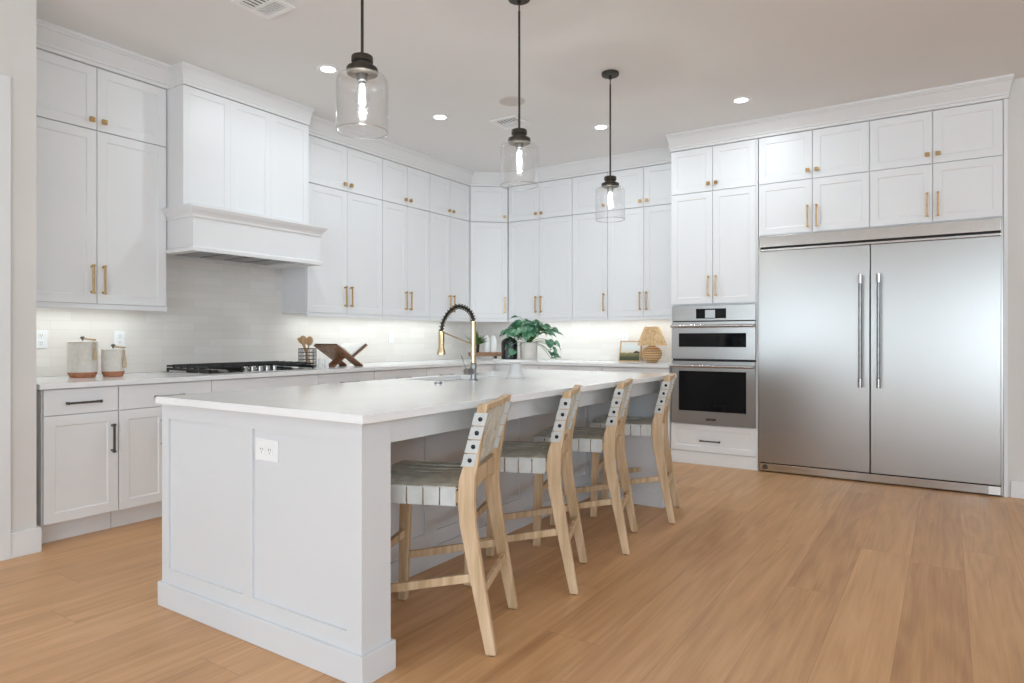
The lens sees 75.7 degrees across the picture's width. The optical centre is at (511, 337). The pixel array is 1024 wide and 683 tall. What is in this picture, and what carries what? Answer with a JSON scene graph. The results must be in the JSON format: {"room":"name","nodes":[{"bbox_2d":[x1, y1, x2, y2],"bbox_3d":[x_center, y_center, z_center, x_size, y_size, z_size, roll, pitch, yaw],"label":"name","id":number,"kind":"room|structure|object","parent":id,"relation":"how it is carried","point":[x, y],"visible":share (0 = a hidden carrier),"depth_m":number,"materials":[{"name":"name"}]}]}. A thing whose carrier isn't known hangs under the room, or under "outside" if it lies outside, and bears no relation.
{"room":"kitchen","nodes":[
{"label":"kitchen","id":0,"kind":"room"},
{"bbox_2d":[0,0,35,532],"bbox_3d":[-4.708,-0.365,1.298,0.950,3.080,6.183,0,0,33],"label":"wall","id":1,"kind":"structure","parent":0,"point":[17,17],"depth_m":3.56,"materials":[{"name":"paint"}]},
{"bbox_2d":[0,74,10,560],"bbox_3d":[-2.983,-0.105,3.031,0.022,2.560,1.139,0,0,33],"label":"trim","id":2,"kind":"structure","parent":1,"relation":"attached to","point":[5,81],"depth_m":3.48,"materials":[{"name":"paint"}]},
{"bbox_2d":[11,525,41,558],"bbox_3d":[-2.669,1.107,3.593,0.108,0.135,0.145,0,0,33],"label":"baseboard","id":3,"kind":"structure","parent":1,"relation":"attached to","point":[29,541],"depth_m":3.56,"materials":[{"name":"paint"}]},
{"bbox_2d":[36,49,165,147],"bbox_3d":[-2.848,-1.556,4.364,0.376,0.411,0.968,0,0,33],"label":"upper cabinet","id":4,"kind":"object","parent":1,"relation":"attached to","point":[68,91],"visible":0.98,"depth_m":4.30,"materials":[{"name":"paint"}]},
{"bbox_2d":[36,117,166,310],"bbox_3d":[-2.842,-0.767,4.361,0.388,1.161,0.968,0,0,33],"label":"upper cabinet","id":5,"kind":"object","parent":1,"relation":"attached to","point":[101,197],"visible":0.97,"depth_m":4.30,"materials":[{"name":"paint"}]},
{"bbox_2d":[36,18,670,187],"bbox_3d":[-0.647,-1.833,5.231,2.440,0.143,4.850,0,0,33],"label":"trim","id":6,"kind":"structure","parent":1,"relation":"attached to","point":[50,38],"depth_m":5.34,"materials":[{"name":"paint"}]},
{"bbox_2d":[36,258,671,376],"bbox_3d":[-0.694,-0.194,5.459,2.770,0.902,5.180,0,0,33],"label":"backsplash","id":7,"kind":"structure","parent":1,"relation":"attached to","point":[216,312],"depth_m":5.59,"materials":[{"name":"tile"}]},
{"bbox_2d":[36,330,46,347],"bbox_3d":[-3.087,0.010,4.321,0.009,0.118,0.075,0,0,33],"label":"power outlet","id":8,"kind":"object","parent":7,"relation":"attached to","point":[41,335],"visible":0.85,"depth_m":4.32,"materials":[{"name":"white plastic"}]},
{"bbox_2d":[38,333,43,337],"bbox_3d":[-3.085,-0.014,4.319,0.003,0.030,0.030,0,0,33],"label":"receptacle","id":9,"kind":"object","parent":8,"relation":"attached to","point":[40,335],"depth_m":4.32,"materials":[{"name":"white plastic"}]},
{"bbox_2d":[114,331,124,346],"bbox_3d":[-2.816,0.010,4.733,0.009,0.118,0.075,0,0,33],"label":"power outlet","id":10,"kind":"object","parent":7,"relation":"attached to","point":[119,336],"visible":0.92,"depth_m":4.73,"materials":[{"name":"white plastic"}]},
{"bbox_2d":[388,332,393,342],"bbox_3d":[-1.292,-0.005,7.043,0.010,0.118,0.075,0,0,33],"label":"light switch","id":11,"kind":"object","parent":7,"relation":"attached to","point":[390,334],"visible":1,"depth_m":7.04,"materials":[{"name":"white plastic"}]},
{"bbox_2d":[622,330,627,340],"bbox_3d":[1.247,-0.025,7.266,0.075,0.118,0.009,0,0,33],"label":"power outlet","id":12,"kind":"object","parent":7,"relation":"attached to","point":[624,332],"visible":1,"depth_m":7.26,"materials":[{"name":"white plastic"}]},
{"bbox_2d":[0,461,1023,682],"bbox_3d":[0.342,1.200,1.062,9.800,0.050,11.750,0,0,33],"label":"floor","id":13,"kind":"structure","parent":0,"point":[762,576],"depth_m":2.89,"materials":[{"name":"brown wood"}]},
{"bbox_2d":[36,385,117,543],"bbox_3d":[-2.807,0.733,4.046,0.792,0.885,0.402,0,0,33],"label":"base cabinet","id":14,"kind":"object","parent":13,"relation":"on","point":[77,428],"visible":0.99,"depth_m":3.83,"materials":[{"name":"paint"}]},
{"bbox_2d":[111,380,210,527],"bbox_3d":[-2.527,0.733,4.470,0.792,0.885,0.606,0,0,33],"label":"base cabinet","id":15,"kind":"object","parent":13,"relation":"on","point":[139,414],"visible":0.27,"depth_m":4.15,"materials":[{"name":"paint"}]},
{"bbox_2d":[36,358,671,389],"bbox_3d":[-0.685,0.273,5.459,2.767,0.030,5.152,0,0,33],"label":"countertop","id":16,"kind":"structure","parent":15,"relation":"on","point":[57,382],"depth_m":5.08,"materials":[{"name":"stone"}]},
{"bbox_2d":[67,336,97,377],"bbox_3d":[-2.797,0.123,4.295,0.173,0.268,0.173,0,0,-34],"label":"canister","id":17,"kind":"object","parent":16,"relation":"on","point":[82,356],"visible":1,"depth_m":4.23,"materials":[{"name":"ceramic"}]},
{"bbox_2d":[101,344,126,376],"bbox_3d":[-2.670,0.149,4.415,0.141,0.216,0.141,0,0,-41],"label":"canister","id":18,"kind":"object","parent":16,"relation":"on","point":[113,360],"visible":1,"depth_m":4.36,"materials":[{"name":"ceramic"}]},
{"bbox_2d":[163,361,316,374],"bbox_3d":[-2.089,0.227,5.124,0.590,0.062,0.945,0,0,33],"label":"gas cooktop","id":19,"kind":"object","parent":16,"relation":"in","point":[258,366],"visible":1,"depth_m":4.91,"materials":[{"name":"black metal"}]},
{"bbox_2d":[298,348,316,366],"bbox_3d":[-1.801,0.175,5.806,0.126,0.164,0.126,0,0,0],"label":"wire basket","id":20,"kind":"object","parent":16,"relation":"on","point":[299,349],"visible":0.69,"depth_m":5.77,"materials":[{"name":"metal"}]},
{"bbox_2d":[300,336,308,361],"bbox_3d":[-1.816,0.110,5.779,0.084,0.259,0.022,0,0,-27],"label":"wooden spoon","id":21,"kind":"object","parent":20,"relation":"in","point":[303,340],"visible":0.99,"depth_m":5.77,"materials":[{"name":"brown wood"}]},
{"bbox_2d":[305,336,312,361],"bbox_3d":[-1.790,0.113,5.809,0.071,0.252,0.023,0,0,-7],"label":"wooden spoon","id":22,"kind":"object","parent":20,"relation":"in","point":[309,339],"visible":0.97,"depth_m":5.80,"materials":[{"name":"brown wood"}]},
{"bbox_2d":[318,358,322,367],"bbox_3d":[-1.628,0.215,5.596,0.039,0.085,0.039,0,0,33],"label":"shaker","id":23,"kind":"object","parent":16,"relation":"on","point":[320,360],"visible":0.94,"depth_m":5.58,"materials":[{"name":"white ceramic"}]},
{"bbox_2d":[324,358,328,367],"bbox_3d":[-1.578,0.215,5.608,0.039,0.085,0.039,0,0,33],"label":"shaker","id":24,"kind":"object","parent":16,"relation":"on","point":[326,360],"visible":0.99,"depth_m":5.59,"materials":[{"name":"white ceramic"}]},
{"bbox_2d":[314,344,367,366],"bbox_3d":[-1.538,0.160,5.932,0.280,0.198,0.395,0,0,27],"label":"cookbook stand","id":25,"kind":"object","parent":16,"relation":"on","point":[336,353],"visible":0.86,"depth_m":5.87,"materials":[{"name":"brown wood"}]},
{"bbox_2d":[315,343,365,355],"bbox_3d":[-1.538,0.109,5.932,0.250,0.113,0.393,0,0,27],"label":"open book","id":26,"kind":"object","parent":25,"relation":"on","point":[351,348],"visible":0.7,"depth_m":5.99,"materials":[{"name":"white paper"}]},
{"bbox_2d":[468,352,500,358],"bbox_3d":[-0.315,0.213,7.677,0.380,0.088,0.170,0,0,-8],"label":"wooden riser","id":27,"kind":"object","parent":16,"relation":"on","point":[494,354],"visible":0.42,"depth_m":7.60,"materials":[{"name":"brown wood"}]},
{"bbox_2d":[467,330,486,351],"bbox_3d":[-0.415,0.039,7.655,0.298,0.260,0.292,0,0,33],"label":"potted herb","id":28,"kind":"object","parent":27,"relation":"on","point":[478,339],"visible":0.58,"depth_m":7.63,"materials":[{"name":"green plant"}]},
{"bbox_2d":[484,335,489,351],"bbox_3d":[-0.293,0.070,7.680,0.074,0.198,0.074,0,0,33],"label":"jar","id":29,"kind":"object","parent":27,"relation":"on","point":[486,344],"visible":0.91,"depth_m":7.65,"materials":[{"name":"white ceramic"}]},
{"bbox_2d":[490,335,496,351],"bbox_3d":[-0.216,0.070,7.691,0.074,0.198,0.074,0,0,33],"label":"jar","id":30,"kind":"object","parent":27,"relation":"on","point":[493,342],"visible":0.94,"depth_m":7.66,"materials":[{"name":"white ceramic"}]},
{"bbox_2d":[618,341,641,361],"bbox_3d":[1.286,0.146,7.157,0.250,0.226,0.073,0,0,33],"label":"picture frame","id":31,"kind":"object","parent":16,"relation":"on","point":[629,351],"visible":0.87,"depth_m":7.15,"materials":[{"name":"brown wood"}]},
{"bbox_2d":[637,327,666,362],"bbox_3d":[1.460,0.071,6.878,0.304,0.372,0.304,0,0,33],"label":"table lamp","id":32,"kind":"object","parent":16,"relation":"on","point":[651,337],"visible":1,"depth_m":6.79,"materials":[{"name":"wicker"}]},
{"bbox_2d":[210,374,317,391],"bbox_3d":[-2.105,0.733,5.109,0.792,0.885,0.918,0,0,33],"label":"base cabinet","id":33,"kind":"object","parent":13,"relation":"on","point":[221,385],"visible":0.02,"depth_m":4.87,"materials":[{"name":"paint"}]},
{"bbox_2d":[318,371,373,383],"bbox_3d":[-1.680,0.733,5.755,0.792,0.885,0.620,0,0,33],"label":"base cabinet","id":34,"kind":"object","parent":13,"relation":"on","point":[327,378],"visible":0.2,"depth_m":5.54,"materials":[{"name":"paint"}]},
{"bbox_2d":[374,368,425,379],"bbox_3d":[-1.316,0.733,6.305,0.792,0.885,0.691,0,0,33],"label":"base cabinet","id":35,"kind":"object","parent":13,"relation":"on","point":[414,372],"visible":0.16,"depth_m":6.08,"materials":[{"name":"paint"}]},
{"bbox_2d":[158,379,664,682],"bbox_3d":[-0.223,0.730,3.777,1.270,0.890,2.938,0,0,33],"label":"kitchen island","id":36,"kind":"object","parent":13,"relation":"on","point":[293,558],"visible":0.57,"depth_m":2.56,"materials":[{"name":"paint"}]},
{"bbox_2d":[255,438,278,462],"bbox_3d":[-0.935,0.428,2.509,0.135,0.085,0.009,0,0,33],"label":"island outlet","id":37,"kind":"object","parent":36,"relation":"attached to","point":[265,449],"visible":1,"depth_m":2.50,"materials":[{"name":"white plastic"}]},
{"bbox_2d":[259,446,263,453],"bbox_3d":[-0.956,0.428,2.520,0.030,0.030,0.003,0,0,33],"label":"receptacle","id":38,"kind":"object","parent":37,"relation":"attached to","point":[261,448],"depth_m":2.52,"materials":[{"name":"white plastic"}]},
{"bbox_2d":[267,447,271,454],"bbox_3d":[-0.916,0.428,2.494,0.030,0.030,0.003,0,0,33],"label":"receptacle","id":39,"kind":"object","parent":37,"relation":"attached to","point":[269,449],"depth_m":2.49,"materials":[{"name":"white plastic"}]},
{"bbox_2d":[155,369,675,423],"bbox_3d":[-0.189,0.268,3.743,1.257,0.030,2.990,0,0,33],"label":"island countertop","id":40,"kind":"structure","parent":36,"relation":"on","point":[373,401],"depth_m":2.91,"materials":[{"name":"stone"}]},
{"bbox_2d":[437,304,477,380],"bbox_3d":[-0.341,0.023,3.944,0.297,0.458,0.095,0,0,33],"label":"faucet","id":41,"kind":"object","parent":40,"relation":"on","point":[441,350],"visible":1,"depth_m":3.89,"materials":[{"name":"gold metal"}]},
{"bbox_2d":[493,358,537,377],"bbox_3d":[0.021,0.193,4.173,0.288,0.119,0.288,0,0,33],"label":"cake stand","id":42,"kind":"object","parent":40,"relation":"on","point":[515,371],"visible":0.93,"depth_m":4.13,"materials":[{"name":"white ceramic"}]},
{"bbox_2d":[501,327,517,358],"bbox_3d":[-0.017,0.033,4.203,0.106,0.205,0.106,0,0,33],"label":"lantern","id":43,"kind":"object","parent":42,"relation":"on","point":[504,352],"visible":0.65,"depth_m":4.16,"materials":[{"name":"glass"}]},
{"bbox_2d":[499,315,561,358],"bbox_3d":[0.112,-0.001,4.158,0.361,0.279,0.322,0,0,33],"label":"pothos","id":44,"kind":"object","parent":42,"relation":"on","point":[526,329],"visible":1,"depth_m":4.12,"materials":[{"name":"plant"}]},
{"bbox_2d":[426,366,461,380],"bbox_3d":[-0.972,0.733,6.827,0.792,0.885,0.551,0,0,33],"label":"base cabinet","id":45,"kind":"object","parent":13,"relation":"on","point":[449,370],"visible":0.1,"depth_m":6.61,"materials":[{"name":"paint"}]},
{"bbox_2d":[391,394,517,656],"bbox_3d":[-0.283,0.711,2.700,0.541,0.928,0.483,0,0,11],"label":"counter stool","id":46,"kind":"object","parent":13,"relation":"on","point":[412,482],"visible":0.84,"depth_m":2.55,"materials":[{"name":"brown wood"}]},
{"bbox_2d":[462,364,538,373],"bbox_3d":[-0.236,0.733,7.467,1.318,0.885,1.320,0,0,33],"label":"base cabinet","id":47,"kind":"object","parent":13,"relation":"on","point":[483,367],"visible":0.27,"depth_m":7.22,"materials":[{"name":"paint"}]},
{"bbox_2d":[464,385,586,594],"bbox_3d":[0.083,0.711,3.285,0.541,0.928,0.483,0,0,12],"label":"counter stool","id":48,"kind":"object","parent":13,"relation":"on","point":[553,457],"visible":0.74,"depth_m":3.07,"materials":[{"name":"beige wood"}]},
{"bbox_2d":[539,365,601,370],"bbox_3d":[0.777,0.733,7.142,0.726,0.885,0.740,0,0,33],"label":"base cabinet","id":49,"kind":"object","parent":13,"relation":"on","point":[541,367],"visible":0.09,"depth_m":6.86,"materials":[{"name":"paint"}]},
{"bbox_2d":[533,378,637,554],"bbox_3d":[0.440,0.711,3.853,0.541,0.928,0.483,0,0,16],"label":"counter stool","id":50,"kind":"object","parent":13,"relation":"on","point":[610,440],"visible":0.82,"depth_m":3.69,"materials":[{"name":"beige wood"}]},
{"bbox_2d":[590,373,679,523],"bbox_3d":[0.839,0.711,4.450,0.541,0.928,0.483,0,0,18],"label":"counter stool","id":51,"kind":"object","parent":13,"relation":"on","point":[634,425],"visible":0.77,"depth_m":4.23,"materials":[{"name":"beige wood"}]},
{"bbox_2d":[601,366,671,449],"bbox_3d":[1.382,0.733,6.743,0.716,0.885,0.740,0,0,33],"label":"base cabinet","id":52,"kind":"object","parent":13,"relation":"on","point":[603,368],"visible":0.15,"depth_m":6.38,"materials":[{"name":"paint"}]},
{"bbox_2d":[671,139,758,470],"bbox_3d":[2.022,-0.293,6.321,0.795,2.936,0.740,0,0,33],"label":"tall cabinet","id":53,"kind":"object","parent":13,"relation":"on","point":[715,189],"visible":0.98,"depth_m":6.03,"materials":[{"name":"paint"}]},
{"bbox_2d":[670,304,755,427],"bbox_3d":[1.983,0.250,6.258,0.761,1.096,0.689,0,0,33],"label":"wall oven","id":54,"kind":"object","parent":53,"relation":"in","point":[713,364],"visible":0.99,"depth_m":6.01,"materials":[{"name":"silver metal"}]},
{"bbox_2d":[758,217,1002,495],"bbox_3d":[3.043,0.141,5.558,1.736,2.057,0.730,0,0,33],"label":"refrigerator","id":55,"kind":"object","parent":13,"relation":"on","point":[880,349],"visible":1,"depth_m":5.25,"materials":[{"name":"silver metal"}]},
{"bbox_2d":[759,99,1007,496],"bbox_3d":[3.094,-0.293,5.614,1.765,2.936,0.740,0,0,33],"label":"tall cabinet","id":56,"kind":"object","parent":13,"relation":"on","point":[950,164],"visible":1,"depth_m":5.27,"materials":[{"name":"paint"}]},
{"bbox_2d":[520,342,536,358],"bbox_3d":[0.105,0.083,4.163,0.112,0.106,0.112,0,0,33],"label":"pot","id":57,"kind":"object","parent":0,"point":[528,350],"depth_m":4.12,"materials":[{"name":"white ceramic"}]},
{"bbox_2d":[36,0,1023,172],"bbox_3d":[0.342,-1.955,1.062,9.800,0.100,11.750,0,0,33],"label":"ceiling","id":58,"kind":"structure","parent":0,"point":[681,65],"depth_m":4.43,"materials":[{"name":"paint"}]},
{"bbox_2d":[230,0,294,19],"bbox_3d":[-1.419,-1.900,3.757,0.250,0.010,0.250,0,0,33],"label":"ceiling vent","id":59,"kind":"object","parent":58,"relation":"in","point":[267,9],"visible":1,"depth_m":3.78,"materials":[{"name":"white plastic"}]},
{"bbox_2d":[317,65,338,73],"bbox_3d":[-1.304,-1.902,4.673,0.156,0.006,0.156,0,0,33],"label":"recessed light","id":60,"kind":"object","parent":58,"relation":"in","point":[327,69],"visible":1,"depth_m":4.67,"materials":[{"name":"white plastic"}]},
{"bbox_2d":[336,0,387,133],"bbox_3d":[-0.616,-1.375,2.713,0.212,1.058,0.212,0,0,33],"label":"pendant light","id":61,"kind":"object","parent":58,"relation":"hanging from","point":[362,68],"visible":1,"depth_m":2.69,"materials":[{"name":"brown metal"}]},
{"bbox_2d":[357,73,367,82],"bbox_3d":[-0.616,-1.069,2.713,0.044,0.027,0.044,0,0,33],"label":"socket","id":62,"kind":"object","parent":61,"relation":"attached to","point":[361,77],"depth_m":2.70,"materials":[{"name":"silver metal"}]},
{"bbox_2d":[431,114,448,120],"bbox_3d":[-0.621,-1.902,5.689,0.156,0.006,0.156,0,0,33],"label":"recessed light","id":63,"kind":"object","parent":58,"relation":"in","point":[440,117],"visible":1,"depth_m":5.69,"materials":[{"name":"white"}]},
{"bbox_2d":[489,115,530,129],"bbox_3d":[-0.017,-1.900,5.822,0.270,0.010,0.270,0,0,33],"label":"ceiling vent","id":64,"kind":"object","parent":58,"relation":"in","point":[509,122],"visible":0.98,"depth_m":5.81,"materials":[{"name":"white plastic"}]},
{"bbox_2d":[499,96,524,105],"bbox_3d":[0.000,-1.901,5.305,0.208,0.006,0.208,0,0,33],"label":"ceiling speaker","id":65,"kind":"object","parent":58,"relation":"attached to","point":[511,100],"visible":0.94,"depth_m":5.30},
{"bbox_2d":[500,0,536,188],"bbox_3d":[0.040,-1.375,3.675,0.212,1.058,0.212,0,0,33],"label":"pendant light","id":66,"kind":"object","parent":58,"relation":"hanging from","point":[518,139],"visible":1,"depth_m":3.67,"materials":[{"name":"black metal"}]},
{"bbox_2d":[515,143,522,149],"bbox_3d":[0.040,-1.069,3.675,0.044,0.027,0.044,0,0,33],"label":"socket","id":67,"kind":"object","parent":66,"relation":"attached to","point":[518,146],"depth_m":3.66,"materials":[{"name":"silver metal"}]},
{"bbox_2d":[592,124,608,129],"bbox_3d":[0.804,-1.902,5.959,0.156,0.006,0.156,0,0,33],"label":"recessed light","id":68,"kind":"object","parent":58,"relation":"in","point":[600,126],"visible":0.97,"depth_m":5.96,"materials":[{"name":"white"}]},
{"bbox_2d":[596,69,624,220],"bbox_3d":[0.706,-1.375,4.739,0.212,1.058,0.212,0,0,33],"label":"pendant light","id":69,"kind":"object","parent":58,"relation":"hanging from","point":[609,184],"visible":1,"depth_m":4.73,"materials":[{"name":"black metal"}]},
{"bbox_2d":[731,97,750,103],"bbox_3d":[1.835,-1.902,5.283,0.156,0.006,0.156,0,0,33],"label":"recessed light","id":70,"kind":"object","parent":58,"relation":"in","point":[739,100],"visible":1,"depth_m":5.28,"materials":[{"name":"white"}]},
{"bbox_2d":[1008,77,1023,496],"bbox_3d":[5.450,-0.365,3.791,4.176,3.080,0.168,0,0,33],"label":"wall","id":71,"kind":"structure","parent":0,"point":[1016,94],"depth_m":4.84,"materials":[{"name":"paint"}]},
{"bbox_2d":[666,74,1013,152],"bbox_3d":[2.655,-1.833,5.657,2.606,0.143,0.452,0,0,33],"label":"trim","id":72,"kind":"structure","parent":71,"relation":"attached to","point":[997,88],"depth_m":5.37,"materials":[{"name":"paint"}]},
{"bbox_2d":[1011,480,1023,498],"bbox_3d":[5.344,1.113,3.751,4.008,0.125,0.017,0,0,33],"label":"baseboard","id":73,"kind":"structure","parent":71,"relation":"attached to","point":[1017,487],"depth_m":4.83,"materials":[{"name":"paint"}]},
{"bbox_3d":[-1.862,-0.365,6.339,0.150,3.080,5.367,0,0,33],"label":"wall","id":74,"kind":"structure","parent":0,"visible":0},
{"bbox_2d":[162,84,327,269],"bbox_3d":[-2.135,-1.179,5.133,0.705,1.164,1.180,0,0,33],"label":"range hood","id":75,"kind":"object","parent":74,"relation":"attached to","point":[237,174],"visible":0.99,"depth_m":4.89,"materials":[{"name":"paint"}]},
{"bbox_2d":[282,183,381,318],"bbox_3d":[-1.649,-0.767,6.170,0.388,1.161,0.909,0,0,33],"label":"upper cabinet","id":76,"kind":"object","parent":74,"relation":"attached to","point":[348,283],"visible":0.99,"depth_m":6.03,"materials":[{"name":"paint"}]},
{"bbox_2d":[309,135,381,199],"bbox_3d":[-1.654,-1.556,6.173,0.376,0.411,0.909,0,0,33],"label":"upper cabinet","id":77,"kind":"object","parent":74,"relation":"attached to","point":[331,165],"visible":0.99,"depth_m":6.06,"materials":[{"name":"paint"}]},
{"bbox_2d":[382,201,429,319],"bbox_3d":[-1.202,-0.767,6.847,0.388,1.161,0.706,0,0,33],"label":"upper cabinet","id":78,"kind":"object","parent":74,"relation":"attached to","point":[405,230],"visible":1,"depth_m":6.73,"materials":[{"name":"paint"}]},
{"bbox_2d":[382,159,429,211],"bbox_3d":[-1.207,-1.556,6.851,0.376,0.411,0.706,0,0,33],"label":"upper cabinet","id":79,"kind":"object","parent":74,"relation":"attached to","point":[402,185],"visible":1,"depth_m":6.74,"materials":[{"name":"paint"}]},
{"bbox_2d":[429,212,468,321],"bbox_3d":[-0.813,-0.767,7.438,0.388,1.161,0.700,0,0,33],"label":"upper cabinet","id":80,"kind":"object","parent":74,"relation":"attached to","point":[449,236],"visible":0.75,"depth_m":7.32,"materials":[{"name":"paint"}]},
{"bbox_2d":[429,174,468,220],"bbox_3d":[-0.818,-1.556,7.441,0.376,0.411,0.700,0,0,33],"label":"upper cabinet","id":81,"kind":"object","parent":74,"relation":"attached to","point":[449,198],"visible":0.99,"depth_m":7.32,"materials":[{"name":"paint"}]},
{"bbox_3d":[1.847,-0.365,6.976,5.342,3.080,0.150,0,0,33],"label":"wall","id":82,"kind":"structure","parent":0,"visible":0},
{"bbox_2d":[468,186,508,222],"bbox_3d":[-0.317,-1.556,7.926,0.680,0.411,0.644,0,0,33],"label":"upper cabinet","id":83,"kind":"object","parent":82,"relation":"attached to","point":[486,204],"visible":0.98,"depth_m":7.69,"materials":[{"name":"paint"}]},
{"bbox_2d":[469,222,508,321],"bbox_3d":[-0.315,-0.767,7.925,0.684,1.160,0.644,0,0,33],"label":"upper cabinet","id":84,"kind":"object","parent":82,"relation":"attached to","point":[488,241],"visible":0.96,"depth_m":7.69,"materials":[{"name":"paint"}]},
{"bbox_2d":[509,216,571,321],"bbox_3d":[0.392,-0.767,7.610,0.842,1.161,0.388,0,0,33],"label":"upper cabinet","id":85,"kind":"object","parent":82,"relation":"attached to","point":[540,250],"visible":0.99,"depth_m":7.46,"materials":[{"name":"paint"}]},
{"bbox_2d":[509,178,571,222],"bbox_3d":[0.396,-1.556,7.616,0.842,0.411,0.376,0,0,33],"label":"upper cabinet","id":86,"kind":"object","parent":82,"relation":"attached to","point":[550,199],"visible":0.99,"depth_m":7.46,"materials":[{"name":"paint"}]},
{"bbox_2d":[572,211,607,320],"bbox_3d":[0.923,-0.767,7.260,0.421,1.161,0.388,0,0,33],"label":"upper cabinet","id":87,"kind":"object","parent":82,"relation":"attached to","point":[589,235],"visible":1,"depth_m":7.13,"materials":[{"name":"paint"}]},
{"bbox_2d":[572,173,607,214],"bbox_3d":[0.926,-1.556,7.266,0.421,0.411,0.376,0,0,33],"label":"upper cabinet","id":88,"kind":"object","parent":82,"relation":"attached to","point":[588,197],"visible":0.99,"depth_m":7.14,"materials":[{"name":"paint"}]},
{"bbox_2d":[608,204,671,319],"bbox_3d":[1.441,-0.767,6.919,0.812,1.161,0.388,0,0,33],"label":"upper cabinet","id":89,"kind":"object","parent":82,"relation":"attached to","point":[639,245],"visible":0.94,"depth_m":6.81,"materials":[{"name":"paint"}]},
{"bbox_2d":[608,163,671,210],"bbox_3d":[1.444,-1.556,6.924,0.812,0.411,0.376,0,0,33],"label":"upper cabinet","id":90,"kind":"object","parent":82,"relation":"attached to","point":[648,186],"visible":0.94,"depth_m":6.80,"materials":[{"name":"paint"}]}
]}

